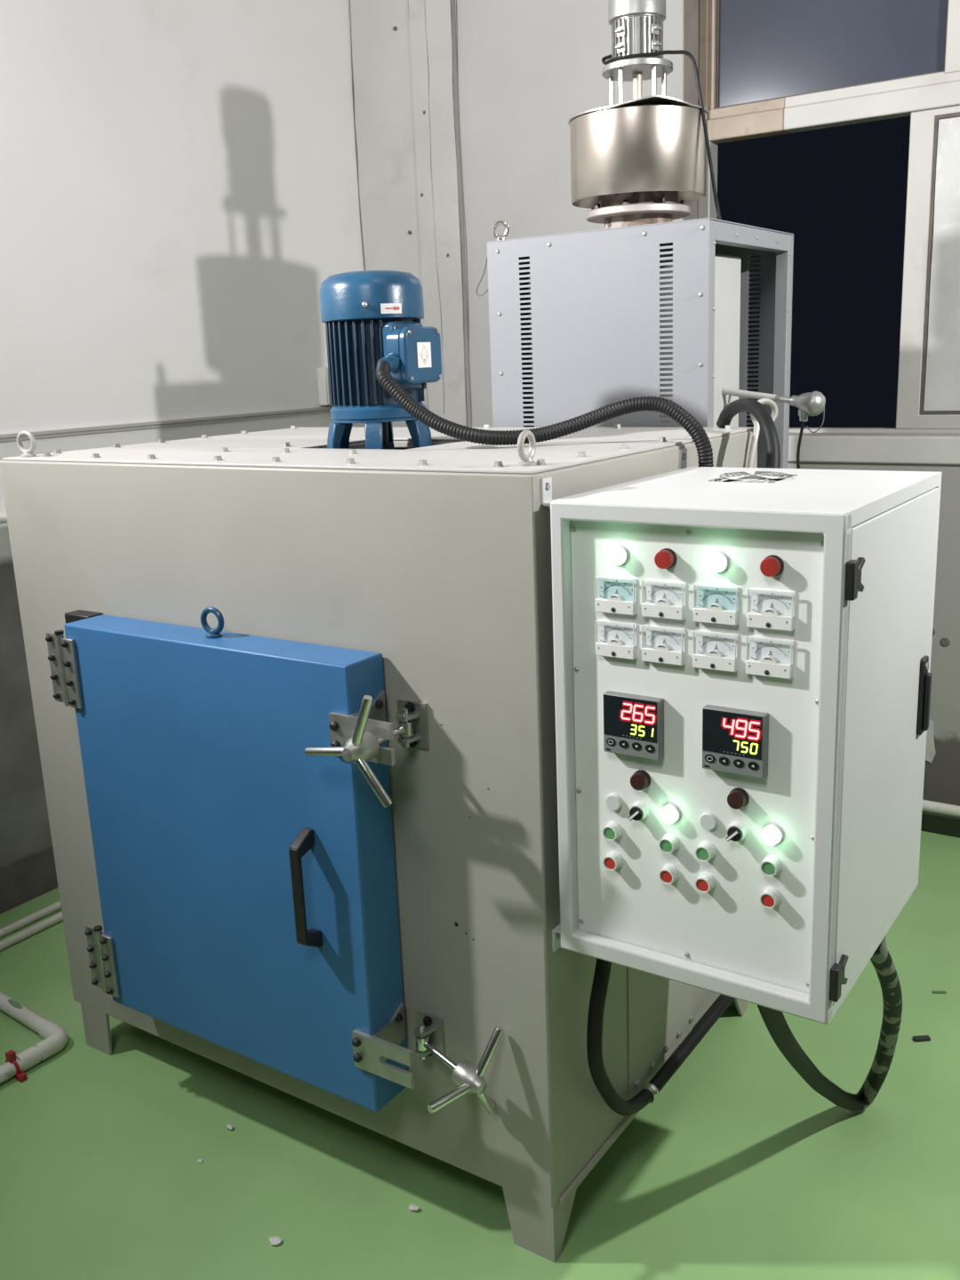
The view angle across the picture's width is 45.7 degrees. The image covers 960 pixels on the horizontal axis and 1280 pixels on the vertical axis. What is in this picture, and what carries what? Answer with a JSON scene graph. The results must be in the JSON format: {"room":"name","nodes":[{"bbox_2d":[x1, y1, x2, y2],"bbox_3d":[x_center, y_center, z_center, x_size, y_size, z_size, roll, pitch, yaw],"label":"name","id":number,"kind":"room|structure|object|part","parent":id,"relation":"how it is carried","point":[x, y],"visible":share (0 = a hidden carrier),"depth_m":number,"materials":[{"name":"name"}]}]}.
{"room":"industrial hall","nodes":[
{"label":"industrial hall","id":0,"kind":"room"},
{"bbox_2d":[0,0,365,866],"bbox_3d":[-3.164,-0.910,0.913,0.240,4.800,9.740,7,17,33],"label":"wall","id":1,"kind":"structure","parent":0,"point":[179,184],"depth_m":3.75,"materials":[{"name":"paint"}]},
{"bbox_2d":[0,513,7,522],"bbox_3d":[-2.096,-0.096,2.429,0.030,0.032,5.000,7,17,33],"label":"pipe","id":2,"kind":"object","parent":1,"relation":"attached to","point":[3,517],"visible":0.02,"depth_m":3.39,"materials":[{"name":"white plastic"}]},
{"bbox_2d":[0,844,58,913],"bbox_3d":[-2.980,1.365,1.386,0.012,0.145,9.300,7,17,33],"label":"baseboard","id":3,"kind":"structure","parent":1,"relation":"attached to","point":[26,878],"depth_m":3.60,"materials":[{"name":"grey"}]},
{"bbox_2d":[0,406,332,442],"bbox_3d":[-1.993,-0.369,2.545,0.016,0.023,5.020,7,17,33],"label":"trim","id":4,"kind":"structure","parent":1,"relation":"attached to","point":[96,429],"depth_m":3.85,"materials":[{"name":"grey metal"}]},
{"bbox_2d":[316,367,330,405],"bbox_3d":[-0.561,-1.014,4.546,0.056,0.145,0.195,7,17,33],"label":"box","id":5,"kind":"object","parent":1,"relation":"attached to","point":[323,374],"visible":0.22,"depth_m":4.47,"materials":[{"name":"white plastic"}]},
{"bbox_3d":[-0.567,-1.003,4.503,0.007,0.139,0.108,7,17,33],"label":"lid","id":6,"kind":"part","parent":5,"relation":"part of","materials":[{"name":"grey metal"}]},
{"bbox_2d":[0,831,959,1279],"bbox_3d":[0.397,1.897,-0.761,8.680,0.120,9.800,7,17,33],"label":"floor","id":7,"kind":"structure","parent":0,"point":[738,1168],"depth_m":2.33,"materials":[{"name":"green paint"}]},
{"bbox_2d":[0,900,61,937],"bbox_3d":[-1.827,1.030,2.802,0.024,0.024,5.400,7,17,33],"label":"pipe","id":8,"kind":"object","parent":7,"relation":"on","point":[18,924],"visible":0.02,"depth_m":3.45,"materials":[{"name":"white plastic"}]},
{"bbox_2d":[0,912,63,951],"bbox_3d":[-1.769,1.037,2.764,0.024,0.024,5.400,7,17,33],"label":"pipe","id":9,"kind":"object","parent":7,"relation":"on","point":[42,925],"visible":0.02,"depth_m":3.38,"materials":[{"name":"white plastic"}]},
{"bbox_2d":[0,992,67,1083],"bbox_3d":[-1.902,1.171,2.173,0.776,0.065,2.249,7,17,33],"label":"pipe","id":10,"kind":"object","parent":7,"relation":"on","point":[55,1037],"visible":1,"depth_m":2.78,"materials":[{"name":"white plastic"}]},
{"bbox_2d":[16,1046,40,1071],"bbox_3d":[-1.087,1.006,2.736,0.045,0.044,0.047,7,17,33],"label":"clamp","id":11,"kind":"object","parent":10,"relation":"attached to","point":[30,1057],"depth_m":2.72,"materials":[{"name":"red plastic"}]},
{"bbox_2d":[225,1124,232,1129],"bbox_3d":[-0.546,1.063,2.490,0.019,0.010,0.012,7,17,33],"label":"chip","id":12,"kind":"object","parent":7,"relation":"on","point":[228,1126],"visible":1,"depth_m":2.49,"materials":[{"name":"white stone"}]},
{"bbox_2d":[268,1235,282,1245],"bbox_3d":[-0.387,1.139,2.163,0.023,0.007,0.025,-9,16,-27],"label":"chip","id":13,"kind":"object","parent":7,"relation":"on","point":[275,1240],"visible":1,"depth_m":2.16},
{"bbox_2d":[0,398,778,1262],"bbox_3d":[-0.227,0.258,2.582,1.412,1.504,1.148,7,17,33],"label":"furnace","id":14,"kind":"object","parent":7,"relation":"on","point":[292,695],"visible":0.91,"depth_m":2.10,"materials":[{"name":"beige paint"}]},
{"bbox_3d":[-0.910,0.940,2.826,0.095,0.118,0.100,7,17,33],"label":"leg","id":15,"kind":"part","parent":14,"relation":"part of","materials":[{"name":"beige paint"}]},
{"bbox_3d":[-0.491,0.411,2.256,0.752,0.859,0.100,7,17,33],"label":"door","id":16,"kind":"part","parent":14,"relation":"part of","materials":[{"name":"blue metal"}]},
{"bbox_3d":[-0.314,0.453,2.051,0.022,0.230,0.047,7,17,33],"label":"door handle","id":17,"kind":"part","parent":14,"relation":"part of","materials":[{"name":"black plastic"}]},
{"bbox_3d":[-0.253,0.184,1.887,0.089,0.028,0.016,7,17,33],"label":"arm","id":18,"kind":"part","parent":14,"relation":"part of"},
{"bbox_3d":[-0.314,-0.393,2.367,1.356,0.005,0.606,7,17,33],"label":"plate","id":19,"kind":"part","parent":14,"relation":"part of","materials":[{"name":"paint"}]},
{"bbox_3d":[-0.175,0.146,1.949,0.132,0.092,0.098,7,17,33],"label":"latch plate","id":20,"kind":"part","parent":14,"relation":"part of","materials":[{"name":"silver metal"}]},
{"bbox_3d":[-0.189,0.129,1.827,0.045,0.087,0.016,7,17,33],"label":"arm","id":21,"kind":"part","parent":14,"relation":"part of"},
{"bbox_3d":[-0.172,0.231,1.843,0.067,0.077,0.016,7,17,33],"label":"arm","id":22,"kind":"part","parent":14,"relation":"part of"},
{"bbox_2d":[320,270,441,449],"bbox_3d":[-0.209,-0.581,2.425,0.275,0.388,0.242,7,17,33],"label":"motor","id":23,"kind":"object","parent":14,"relation":"on","point":[371,317],"visible":0.94,"depth_m":2.35,"materials":[{"name":"metal"}]},
{"bbox_3d":[-0.305,-0.427,2.429,0.037,0.069,0.034,-9,16,-27],"label":"pedestal leg","id":24,"kind":"part","parent":23,"relation":"part of","materials":[{"name":"blue metal"}]},
{"bbox_3d":[-0.301,-0.451,2.525,0.038,0.068,0.035,7,17,33],"label":"pedestal leg","id":25,"kind":"part","parent":23,"relation":"part of","materials":[{"name":"blue metal"}]},
{"bbox_3d":[-0.221,-0.418,2.377,0.034,0.069,0.037,-2,14,2],"label":"pedestal leg","id":26,"kind":"part","parent":23,"relation":"part of","materials":[{"name":"blue metal"}]},
{"bbox_3d":[-0.214,-0.466,2.570,0.034,0.069,0.037,-2,14,2],"label":"pedestal leg","id":27,"kind":"part","parent":23,"relation":"part of","materials":[{"name":"blue metal"}]},
{"bbox_2d":[385,306,399,310],"bbox_3d":[-0.177,-0.673,2.315,0.031,0.007,0.001,-9,15,-26],"label":"print","id":28,"kind":"object","parent":23,"relation":"on","point":[387,308],"depth_m":2.31},
{"bbox_3d":[-0.133,-0.432,2.421,0.038,0.068,0.035,7,17,33],"label":"pedestal leg","id":29,"kind":"part","parent":23,"relation":"part of","materials":[{"name":"blue metal"}]},
{"bbox_2d":[420,345,428,364],"bbox_3d":[-0.113,-0.581,2.325,0.001,0.039,0.027,7,17,33],"label":"print","id":30,"kind":"object","parent":23,"relation":"attached to","point":[424,349],"depth_m":2.33},
{"bbox_3d":[-0.130,-0.457,2.518,0.037,0.069,0.034,-9,16,-27],"label":"pedestal leg","id":31,"kind":"part","parent":23,"relation":"part of","materials":[{"name":"blue metal"}]},
{"bbox_2d":[375,360,713,466],"bbox_3d":[0.119,-0.396,2.222,0.661,0.312,0.099,0,14,9],"label":"conduit","id":32,"kind":"object","parent":23,"relation":"attached to","point":[386,380],"visible":0.91,"depth_m":2.21,"materials":[{"name":"black plastic"}]},
{"bbox_3d":[-0.151,0.738,2.095,0.132,0.092,0.098,7,17,33],"label":"latch plate","id":33,"kind":"part","parent":14,"relation":"part of","materials":[{"name":"silver metal"}]},
{"bbox_3d":[-0.164,0.166,1.910,0.025,0.024,0.154,7,17,33],"label":"swing rod","id":34,"kind":"part","parent":14,"relation":"part of","materials":[{"name":"silver metal"}]},
{"bbox_3d":[-0.062,0.759,2.060,0.025,0.036,0.162,-14,18,-38],"label":"swing rod","id":35,"kind":"part","parent":14,"relation":"part of","materials":[{"name":"silver metal"}]},
{"bbox_3d":[-0.053,0.791,1.971,0.088,0.018,0.016,-15,18,-41],"label":"arm","id":36,"kind":"part","parent":14,"relation":"part of"},
{"bbox_3d":[-0.048,-0.498,2.749,1.356,0.005,0.339,7,17,33],"label":"plate","id":37,"kind":"part","parent":14,"relation":"part of","materials":[{"name":"paint"}]},
{"bbox_3d":[0.010,0.826,2.046,0.017,0.084,0.056,7,17,33],"label":"arm","id":38,"kind":"part","parent":14,"relation":"part of"},
{"bbox_3d":[0.016,0.727,2.014,0.059,0.082,0.016,-10,16,-30],"label":"arm","id":39,"kind":"part","parent":14,"relation":"part of"},
{"bbox_3d":[0.117,1.067,2.144,0.110,0.118,0.100,7,17,33],"label":"leg","id":40,"kind":"part","parent":14,"relation":"part of","materials":[{"name":"beige paint"}]},
{"bbox_3d":[0.593,0.877,2.834,0.110,0.118,0.100,7,17,33],"label":"leg","id":41,"kind":"part","parent":14,"relation":"part of","materials":[{"name":"beige paint"}]},
{"bbox_2d":[540,448,941,1024],"bbox_3d":[0.458,0.111,1.929,0.496,0.808,0.566,7,17,33],"label":"control box","id":42,"kind":"object","parent":14,"relation":"attached to","point":[742,655],"visible":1,"depth_m":1.72,"materials":[{"name":"white metal"}]},
{"bbox_2d":[600,624,632,639],"bbox_3d":[0.209,-0.013,1.743,0.054,0.021,0.001,7,17,33],"label":"print","id":43,"kind":"object","parent":42,"relation":"attached to","point":[616,625],"depth_m":1.74},
{"bbox_2d":[600,580,632,594],"bbox_3d":[0.207,-0.080,1.726,0.054,0.021,0.001,7,17,33],"label":"print","id":44,"kind":"object","parent":42,"relation":"attached to","point":[616,580],"depth_m":1.73},
{"bbox_2d":[608,544,628,565],"bbox_3d":[0.205,-0.126,1.707,0.030,0.030,0.018,7,17,33],"label":"lamp","id":45,"kind":"object","parent":42,"relation":"attached to","point":[618,555],"depth_m":1.70,"materials":[{"name":"white plastic"}]},
{"bbox_2d":[627,801,648,821],"bbox_3d":[0.246,0.270,1.785,0.029,0.029,0.022,7,17,33],"label":"switch","id":46,"kind":"object","parent":42,"relation":"attached to","point":[636,811],"depth_m":1.78,"materials":[{"name":"plastic"}]},
{"bbox_2d":[630,769,650,790],"bbox_3d":[0.248,0.219,1.772,0.030,0.030,0.018,7,17,33],"label":"lamp","id":47,"kind":"object","parent":42,"relation":"on","point":[640,780],"depth_m":1.77,"materials":[{"name":"red plastic"}]},
{"bbox_2d":[586,958,734,1115],"bbox_3d":[0.388,0.672,2.324,0.056,0.508,0.736,6,16,30],"label":"cable","id":48,"kind":"object","parent":42,"relation":"hanging from","point":[649,1092],"visible":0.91,"depth_m":2.11,"materials":[{"name":"black rubber"}]},
{"bbox_2d":[648,629,680,644],"bbox_3d":[0.275,-0.005,1.699,0.054,0.021,0.001,7,17,33],"label":"print","id":49,"kind":"object","parent":42,"relation":"attached to","point":[664,629],"depth_m":1.70},
{"bbox_2d":[648,584,681,599],"bbox_3d":[0.272,-0.072,1.683,0.054,0.021,0.001,7,17,33],"label":"print","id":50,"kind":"object","parent":42,"relation":"attached to","point":[664,584],"depth_m":1.68},
{"bbox_2d":[654,548,676,568],"bbox_3d":[0.270,-0.118,1.664,0.030,0.030,0.018,7,17,33],"label":"lamp","id":51,"kind":"object","parent":42,"relation":"attached to","point":[664,558],"depth_m":1.66,"materials":[{"name":"red plastic"}]},
{"bbox_2d":[660,803,680,823],"bbox_3d":[0.292,0.269,1.756,0.030,0.030,0.018,7,17,33],"label":"lamp","id":52,"kind":"object","parent":42,"relation":"on","point":[670,813],"depth_m":1.75,"materials":[{"name":"white plastic"}]},
{"bbox_3d":[0.318,0.169,1.722,0.401,0.697,0.003,7,17,33],"label":"panel","id":53,"kind":"part","parent":42,"relation":"part of","materials":[{"name":"paint"}]},
{"bbox_3d":[0.313,0.173,1.709,0.450,0.752,0.026,7,17,33],"label":"frame","id":54,"kind":"part","parent":42,"relation":"part of","materials":[{"name":"white metal"}]},
{"bbox_2d":[698,635,734,650],"bbox_3d":[0.343,0.003,1.654,0.054,0.021,0.001,7,17,33],"label":"print","id":55,"kind":"object","parent":42,"relation":"attached to","point":[716,636],"depth_m":1.65},
{"bbox_2d":[699,588,735,603],"bbox_3d":[0.340,-0.064,1.637,0.054,0.021,0.001,7,17,33],"label":"print","id":56,"kind":"object","parent":42,"relation":"attached to","point":[716,588],"depth_m":1.64},
{"bbox_2d":[706,551,728,572],"bbox_3d":[0.336,-0.110,1.620,0.030,0.030,0.018,7,17,33],"label":"lamp","id":57,"kind":"object","parent":42,"relation":"attached to","point":[716,561],"depth_m":1.62,"materials":[{"name":"white plastic"}]},
{"bbox_2d":[725,821,747,841],"bbox_3d":[0.380,0.287,1.696,0.029,0.029,0.022,7,17,33],"label":"switch","id":58,"kind":"object","parent":42,"relation":"attached to","point":[735,831],"depth_m":1.69,"materials":[{"name":"plastic"}]},
{"bbox_2d":[727,787,749,809],"bbox_3d":[0.380,0.235,1.684,0.030,0.030,0.018,7,17,33],"label":"lamp","id":59,"kind":"object","parent":42,"relation":"on","point":[738,798],"depth_m":1.68,"materials":[{"name":"red plastic"}]},
{"bbox_2d":[752,640,789,656],"bbox_3d":[0.410,0.011,1.609,0.054,0.021,0.001,7,17,33],"label":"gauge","id":60,"kind":"object","parent":42,"relation":"attached to","point":[770,641],"depth_m":1.61},
{"bbox_2d":[760,554,783,576],"bbox_3d":[0.402,-0.101,1.576,0.030,0.030,0.018,7,17,33],"label":"lamp","id":61,"kind":"object","parent":42,"relation":"attached to","point":[771,565],"depth_m":1.57,"materials":[{"name":"red plastic"}]},
{"bbox_2d":[761,824,783,845],"bbox_3d":[0.426,0.286,1.667,0.030,0.030,0.018,7,17,33],"label":"lamp","id":62,"kind":"object","parent":42,"relation":"on","point":[772,834],"depth_m":1.66,"materials":[{"name":"white plastic"}]},
{"bbox_2d":[753,592,791,608],"bbox_3d":[0.408,-0.055,1.593,0.054,0.021,0.001,7,17,33],"label":"print","id":63,"kind":"object","parent":42,"relation":"attached to","point":[772,593],"depth_m":1.59},
{"bbox_2d":[757,936,902,1111],"bbox_3d":[0.667,0.777,2.097,0.173,0.644,0.704,7,17,33],"label":"cable","id":64,"kind":"object","parent":42,"relation":"hanging from","point":[774,1020],"visible":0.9,"depth_m":2.12,"materials":[{"name":"black rubber"}]},
{"bbox_3d":[0.639,0.143,1.790,0.007,0.709,0.480,7,17,33],"label":"door","id":65,"kind":"part","parent":42,"relation":"part of","materials":[{"name":"white metal"}]},
{"bbox_3d":[0.759,0.105,1.938,0.008,0.100,0.018,7,17,33],"label":"latch lever","id":66,"kind":"part","parent":42,"relation":"part of","materials":[{"name":"black plastic"}]},
{"bbox_2d":[716,398,780,468],"bbox_3d":[0.560,-0.336,2.360,0.085,0.317,0.409,-2,14,3],"label":"cable","id":67,"kind":"object","parent":14,"relation":"attached to","point":[756,409],"visible":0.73,"depth_m":2.29,"materials":[{"name":"black rubber"}]},
{"bbox_3d":[0.601,-0.418,2.471,0.111,0.206,0.030,-13,18,-38],"label":"hook rod","id":68,"kind":"part","parent":14,"relation":"part of","materials":[{"name":"grey metal"}]},
{"bbox_2d":[408,1203,419,1211],"bbox_3d":[-0.129,1.111,2.231,0.024,0.009,0.016,7,17,33],"label":"chip","id":69,"kind":"object","parent":7,"relation":"on","point":[412,1207],"visible":1,"depth_m":2.23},
{"bbox_2d":[486,217,793,468],"bbox_3d":[0.449,-0.122,3.100,0.590,1.940,0.554,7,17,33],"label":"tall cabinet","id":70,"kind":"object","parent":7,"relation":"on","point":[581,323],"visible":0.38,"depth_m":2.74,"materials":[{"name":"metal"}]},
{"bbox_2d":[475,256,487,295],"bbox_3d":[0.007,-0.921,2.864,0.047,0.109,0.005,9,18,39],"label":"wire","id":71,"kind":"object","parent":70,"relation":"hanging from","point":[486,256],"visible":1,"depth_m":2.87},
{"bbox_3d":[0.206,-0.158,3.263,0.002,1.828,0.549,7,17,33],"label":"panel","id":72,"kind":"part","parent":70,"relation":"part of","materials":[{"name":"grey metal"}]},
{"bbox_3d":[0.297,-0.067,2.883,0.586,1.828,0.003,7,17,33],"label":"panel","id":73,"kind":"part","parent":70,"relation":"part of","materials":[{"name":"grey metal"}]},
{"bbox_2d":[568,0,708,228],"bbox_3d":[0.389,-1.317,2.817,0.342,0.616,0.342,7,17,33],"label":"fan","id":74,"kind":"object","parent":70,"relation":"on","point":[640,160],"visible":0.94,"depth_m":2.73,"materials":[{"name":"silver metal"}]},
{"bbox_3d":[0.327,-1.348,2.840,0.012,0.100,0.012,7,17,33],"label":"support rod","id":75,"kind":"part","parent":74,"relation":"part of","materials":[{"name":"silver metal"}]},
{"bbox_3d":[0.341,-1.330,2.763,0.012,0.100,0.012,7,17,33],"label":"support rod","id":76,"kind":"part","parent":74,"relation":"part of","materials":[{"name":"silver metal"}]},
{"bbox_3d":[0.386,-1.399,2.796,0.173,0.016,0.173,7,17,33],"label":"motor plate","id":77,"kind":"part","parent":74,"relation":"part of","materials":[{"name":"metal"}]},
{"bbox_3d":[0.384,-1.457,2.782,0.120,0.104,0.120,7,17,33],"label":"motor","id":78,"kind":"part","parent":74,"relation":"part of","materials":[{"name":"metal"}]},
{"bbox_3d":[0.390,-1.299,2.821,0.342,0.020,0.342,7,17,33],"label":"drum lid","id":79,"kind":"part","parent":74,"relation":"part of","materials":[{"name":"metal"}]},
{"bbox_3d":[0.420,-1.330,2.752,0.012,0.100,0.012,7,17,33],"label":"support rod","id":80,"kind":"part","parent":74,"relation":"part of","materials":[{"name":"silver metal"}]},
{"bbox_2d":[601,49,721,220],"bbox_3d":[0.436,-1.214,2.768,0.302,0.428,0.065,4,15,23],"label":"lead","id":81,"kind":"object","parent":74,"relation":"attached to","point":[678,52],"visible":0.98,"depth_m":2.73,"materials":[{"name":"black rubber"}]},
{"bbox_3d":[0.455,-1.349,2.821,0.012,0.100,0.012,7,17,33],"label":"support rod","id":82,"kind":"part","parent":74,"relation":"part of","materials":[{"name":"silver metal"}]},
{"bbox_3d":[0.537,-0.013,2.754,0.034,1.887,0.034,7,17,33],"label":"post","id":83,"kind":"part","parent":70,"relation":"part of","materials":[{"name":"grey metal"}]},
{"bbox_3d":[0.602,-0.188,3.320,0.586,1.828,0.003,7,17,33],"label":"panel","id":84,"kind":"part","parent":70,"relation":"part of","materials":[{"name":"grey metal"}]},
{"bbox_3d":[0.643,-0.965,2.736,0.034,0.041,0.475,7,17,33],"label":"rail","id":85,"kind":"part","parent":70,"relation":"part of","materials":[{"name":"grey metal"}]},
{"bbox_2d":[722,387,825,468],"bbox_3d":[0.741,0.100,2.944,0.256,1.474,0.064,7,17,33],"label":"thermocouple","id":86,"kind":"object","parent":70,"relation":"attached to","point":[812,404],"visible":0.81,"depth_m":2.73,"materials":[{"name":"metal"}]},
{"bbox_3d":[0.737,-0.581,2.757,0.049,0.022,0.016,7,17,33],"label":"rod","id":87,"kind":"part","parent":86,"relation":"part of","materials":[{"name":"silver metal"}]},
{"bbox_3d":[0.801,-0.525,2.725,0.044,0.060,0.007,7,17,33],"label":"chain","id":88,"kind":"part","parent":86,"relation":"part of","materials":[{"name":"grey metal"}]},
{"bbox_3d":[0.821,-0.126,3.161,0.034,1.887,0.034,7,17,33],"label":"post","id":89,"kind":"part","parent":70,"relation":"part of","materials":[{"name":"grey metal"}]},
{"bbox_2d":[912,1034,930,1041],"bbox_3d":[1.049,0.946,2.708,0.038,0.008,0.014,-3,14,-3],"label":"scrap","id":90,"kind":"object","parent":7,"relation":"on","point":[916,1038],"visible":1,"depth_m":2.70,"materials":[{"name":"black rubber"}]},
{"bbox_2d":[932,990,946,993],"bbox_3d":[1.168,0.896,2.900,0.032,0.004,0.008,-1,14,6],"label":"scrap sliver","id":91,"kind":"object","parent":7,"relation":"on","point":[933,991],"visible":1,"depth_m":2.90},
{"bbox_2d":[922,800,959,816],"bbox_3d":[2.593,0.729,3.075,3.500,0.132,0.072,7,17,33],"label":"pipe","id":92,"kind":"object","parent":7,"relation":"on","point":[932,806],"visible":0.33,"depth_m":3.74,"materials":[{"name":"white plastic"}]},
{"bbox_2d":[454,0,959,806],"bbox_3d":[2.977,-1.525,2.397,8.180,4.800,0.240,7,17,33],"label":"wall","id":93,"kind":"structure","parent":0,"point":[525,68],"depth_m":4.07,"materials":[{"name":"paint"}]},
{"bbox_2d":[346,0,471,427],"bbox_3d":[-0.282,-1.889,4.401,0.500,4.800,0.030,7,17,33],"label":"trim","id":94,"kind":"structure","parent":93,"relation":"attached to","point":[404,52],"depth_m":4.40,"materials":[{"name":"white paint"}]},
{"bbox_2d":[681,0,959,432],"bbox_3d":[1.786,-1.457,3.216,2.540,1.732,0.189,7,17,33],"label":"window","id":95,"kind":"structure","parent":93,"relation":"in","point":[933,172],"depth_m":3.62,"materials":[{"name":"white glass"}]},
{"bbox_3d":[1.749,-1.118,3.392,0.945,0.965,0.030,7,17,33],"label":"sash","id":96,"kind":"part","parent":95,"relation":"part of","materials":[{"name":"beige metal"}]},
{"bbox_2d":[788,435,959,464],"bbox_3d":[1.806,-0.565,3.395,2.620,0.086,0.135,7,17,33],"label":"window sill","id":97,"kind":"structure","parent":93,"relation":"attached to","point":[888,450],"depth_m":3.67,"materials":[{"name":"stone"}]},
{"bbox_2d":[920,628,959,838],"bbox_3d":[2.991,0.489,2.784,8.168,0.705,0.012,7,17,33],"label":"baseboard","id":98,"kind":"structure","parent":93,"relation":"attached to","point":[932,822],"depth_m":3.81,"materials":[{"name":"grey"}]}
]}

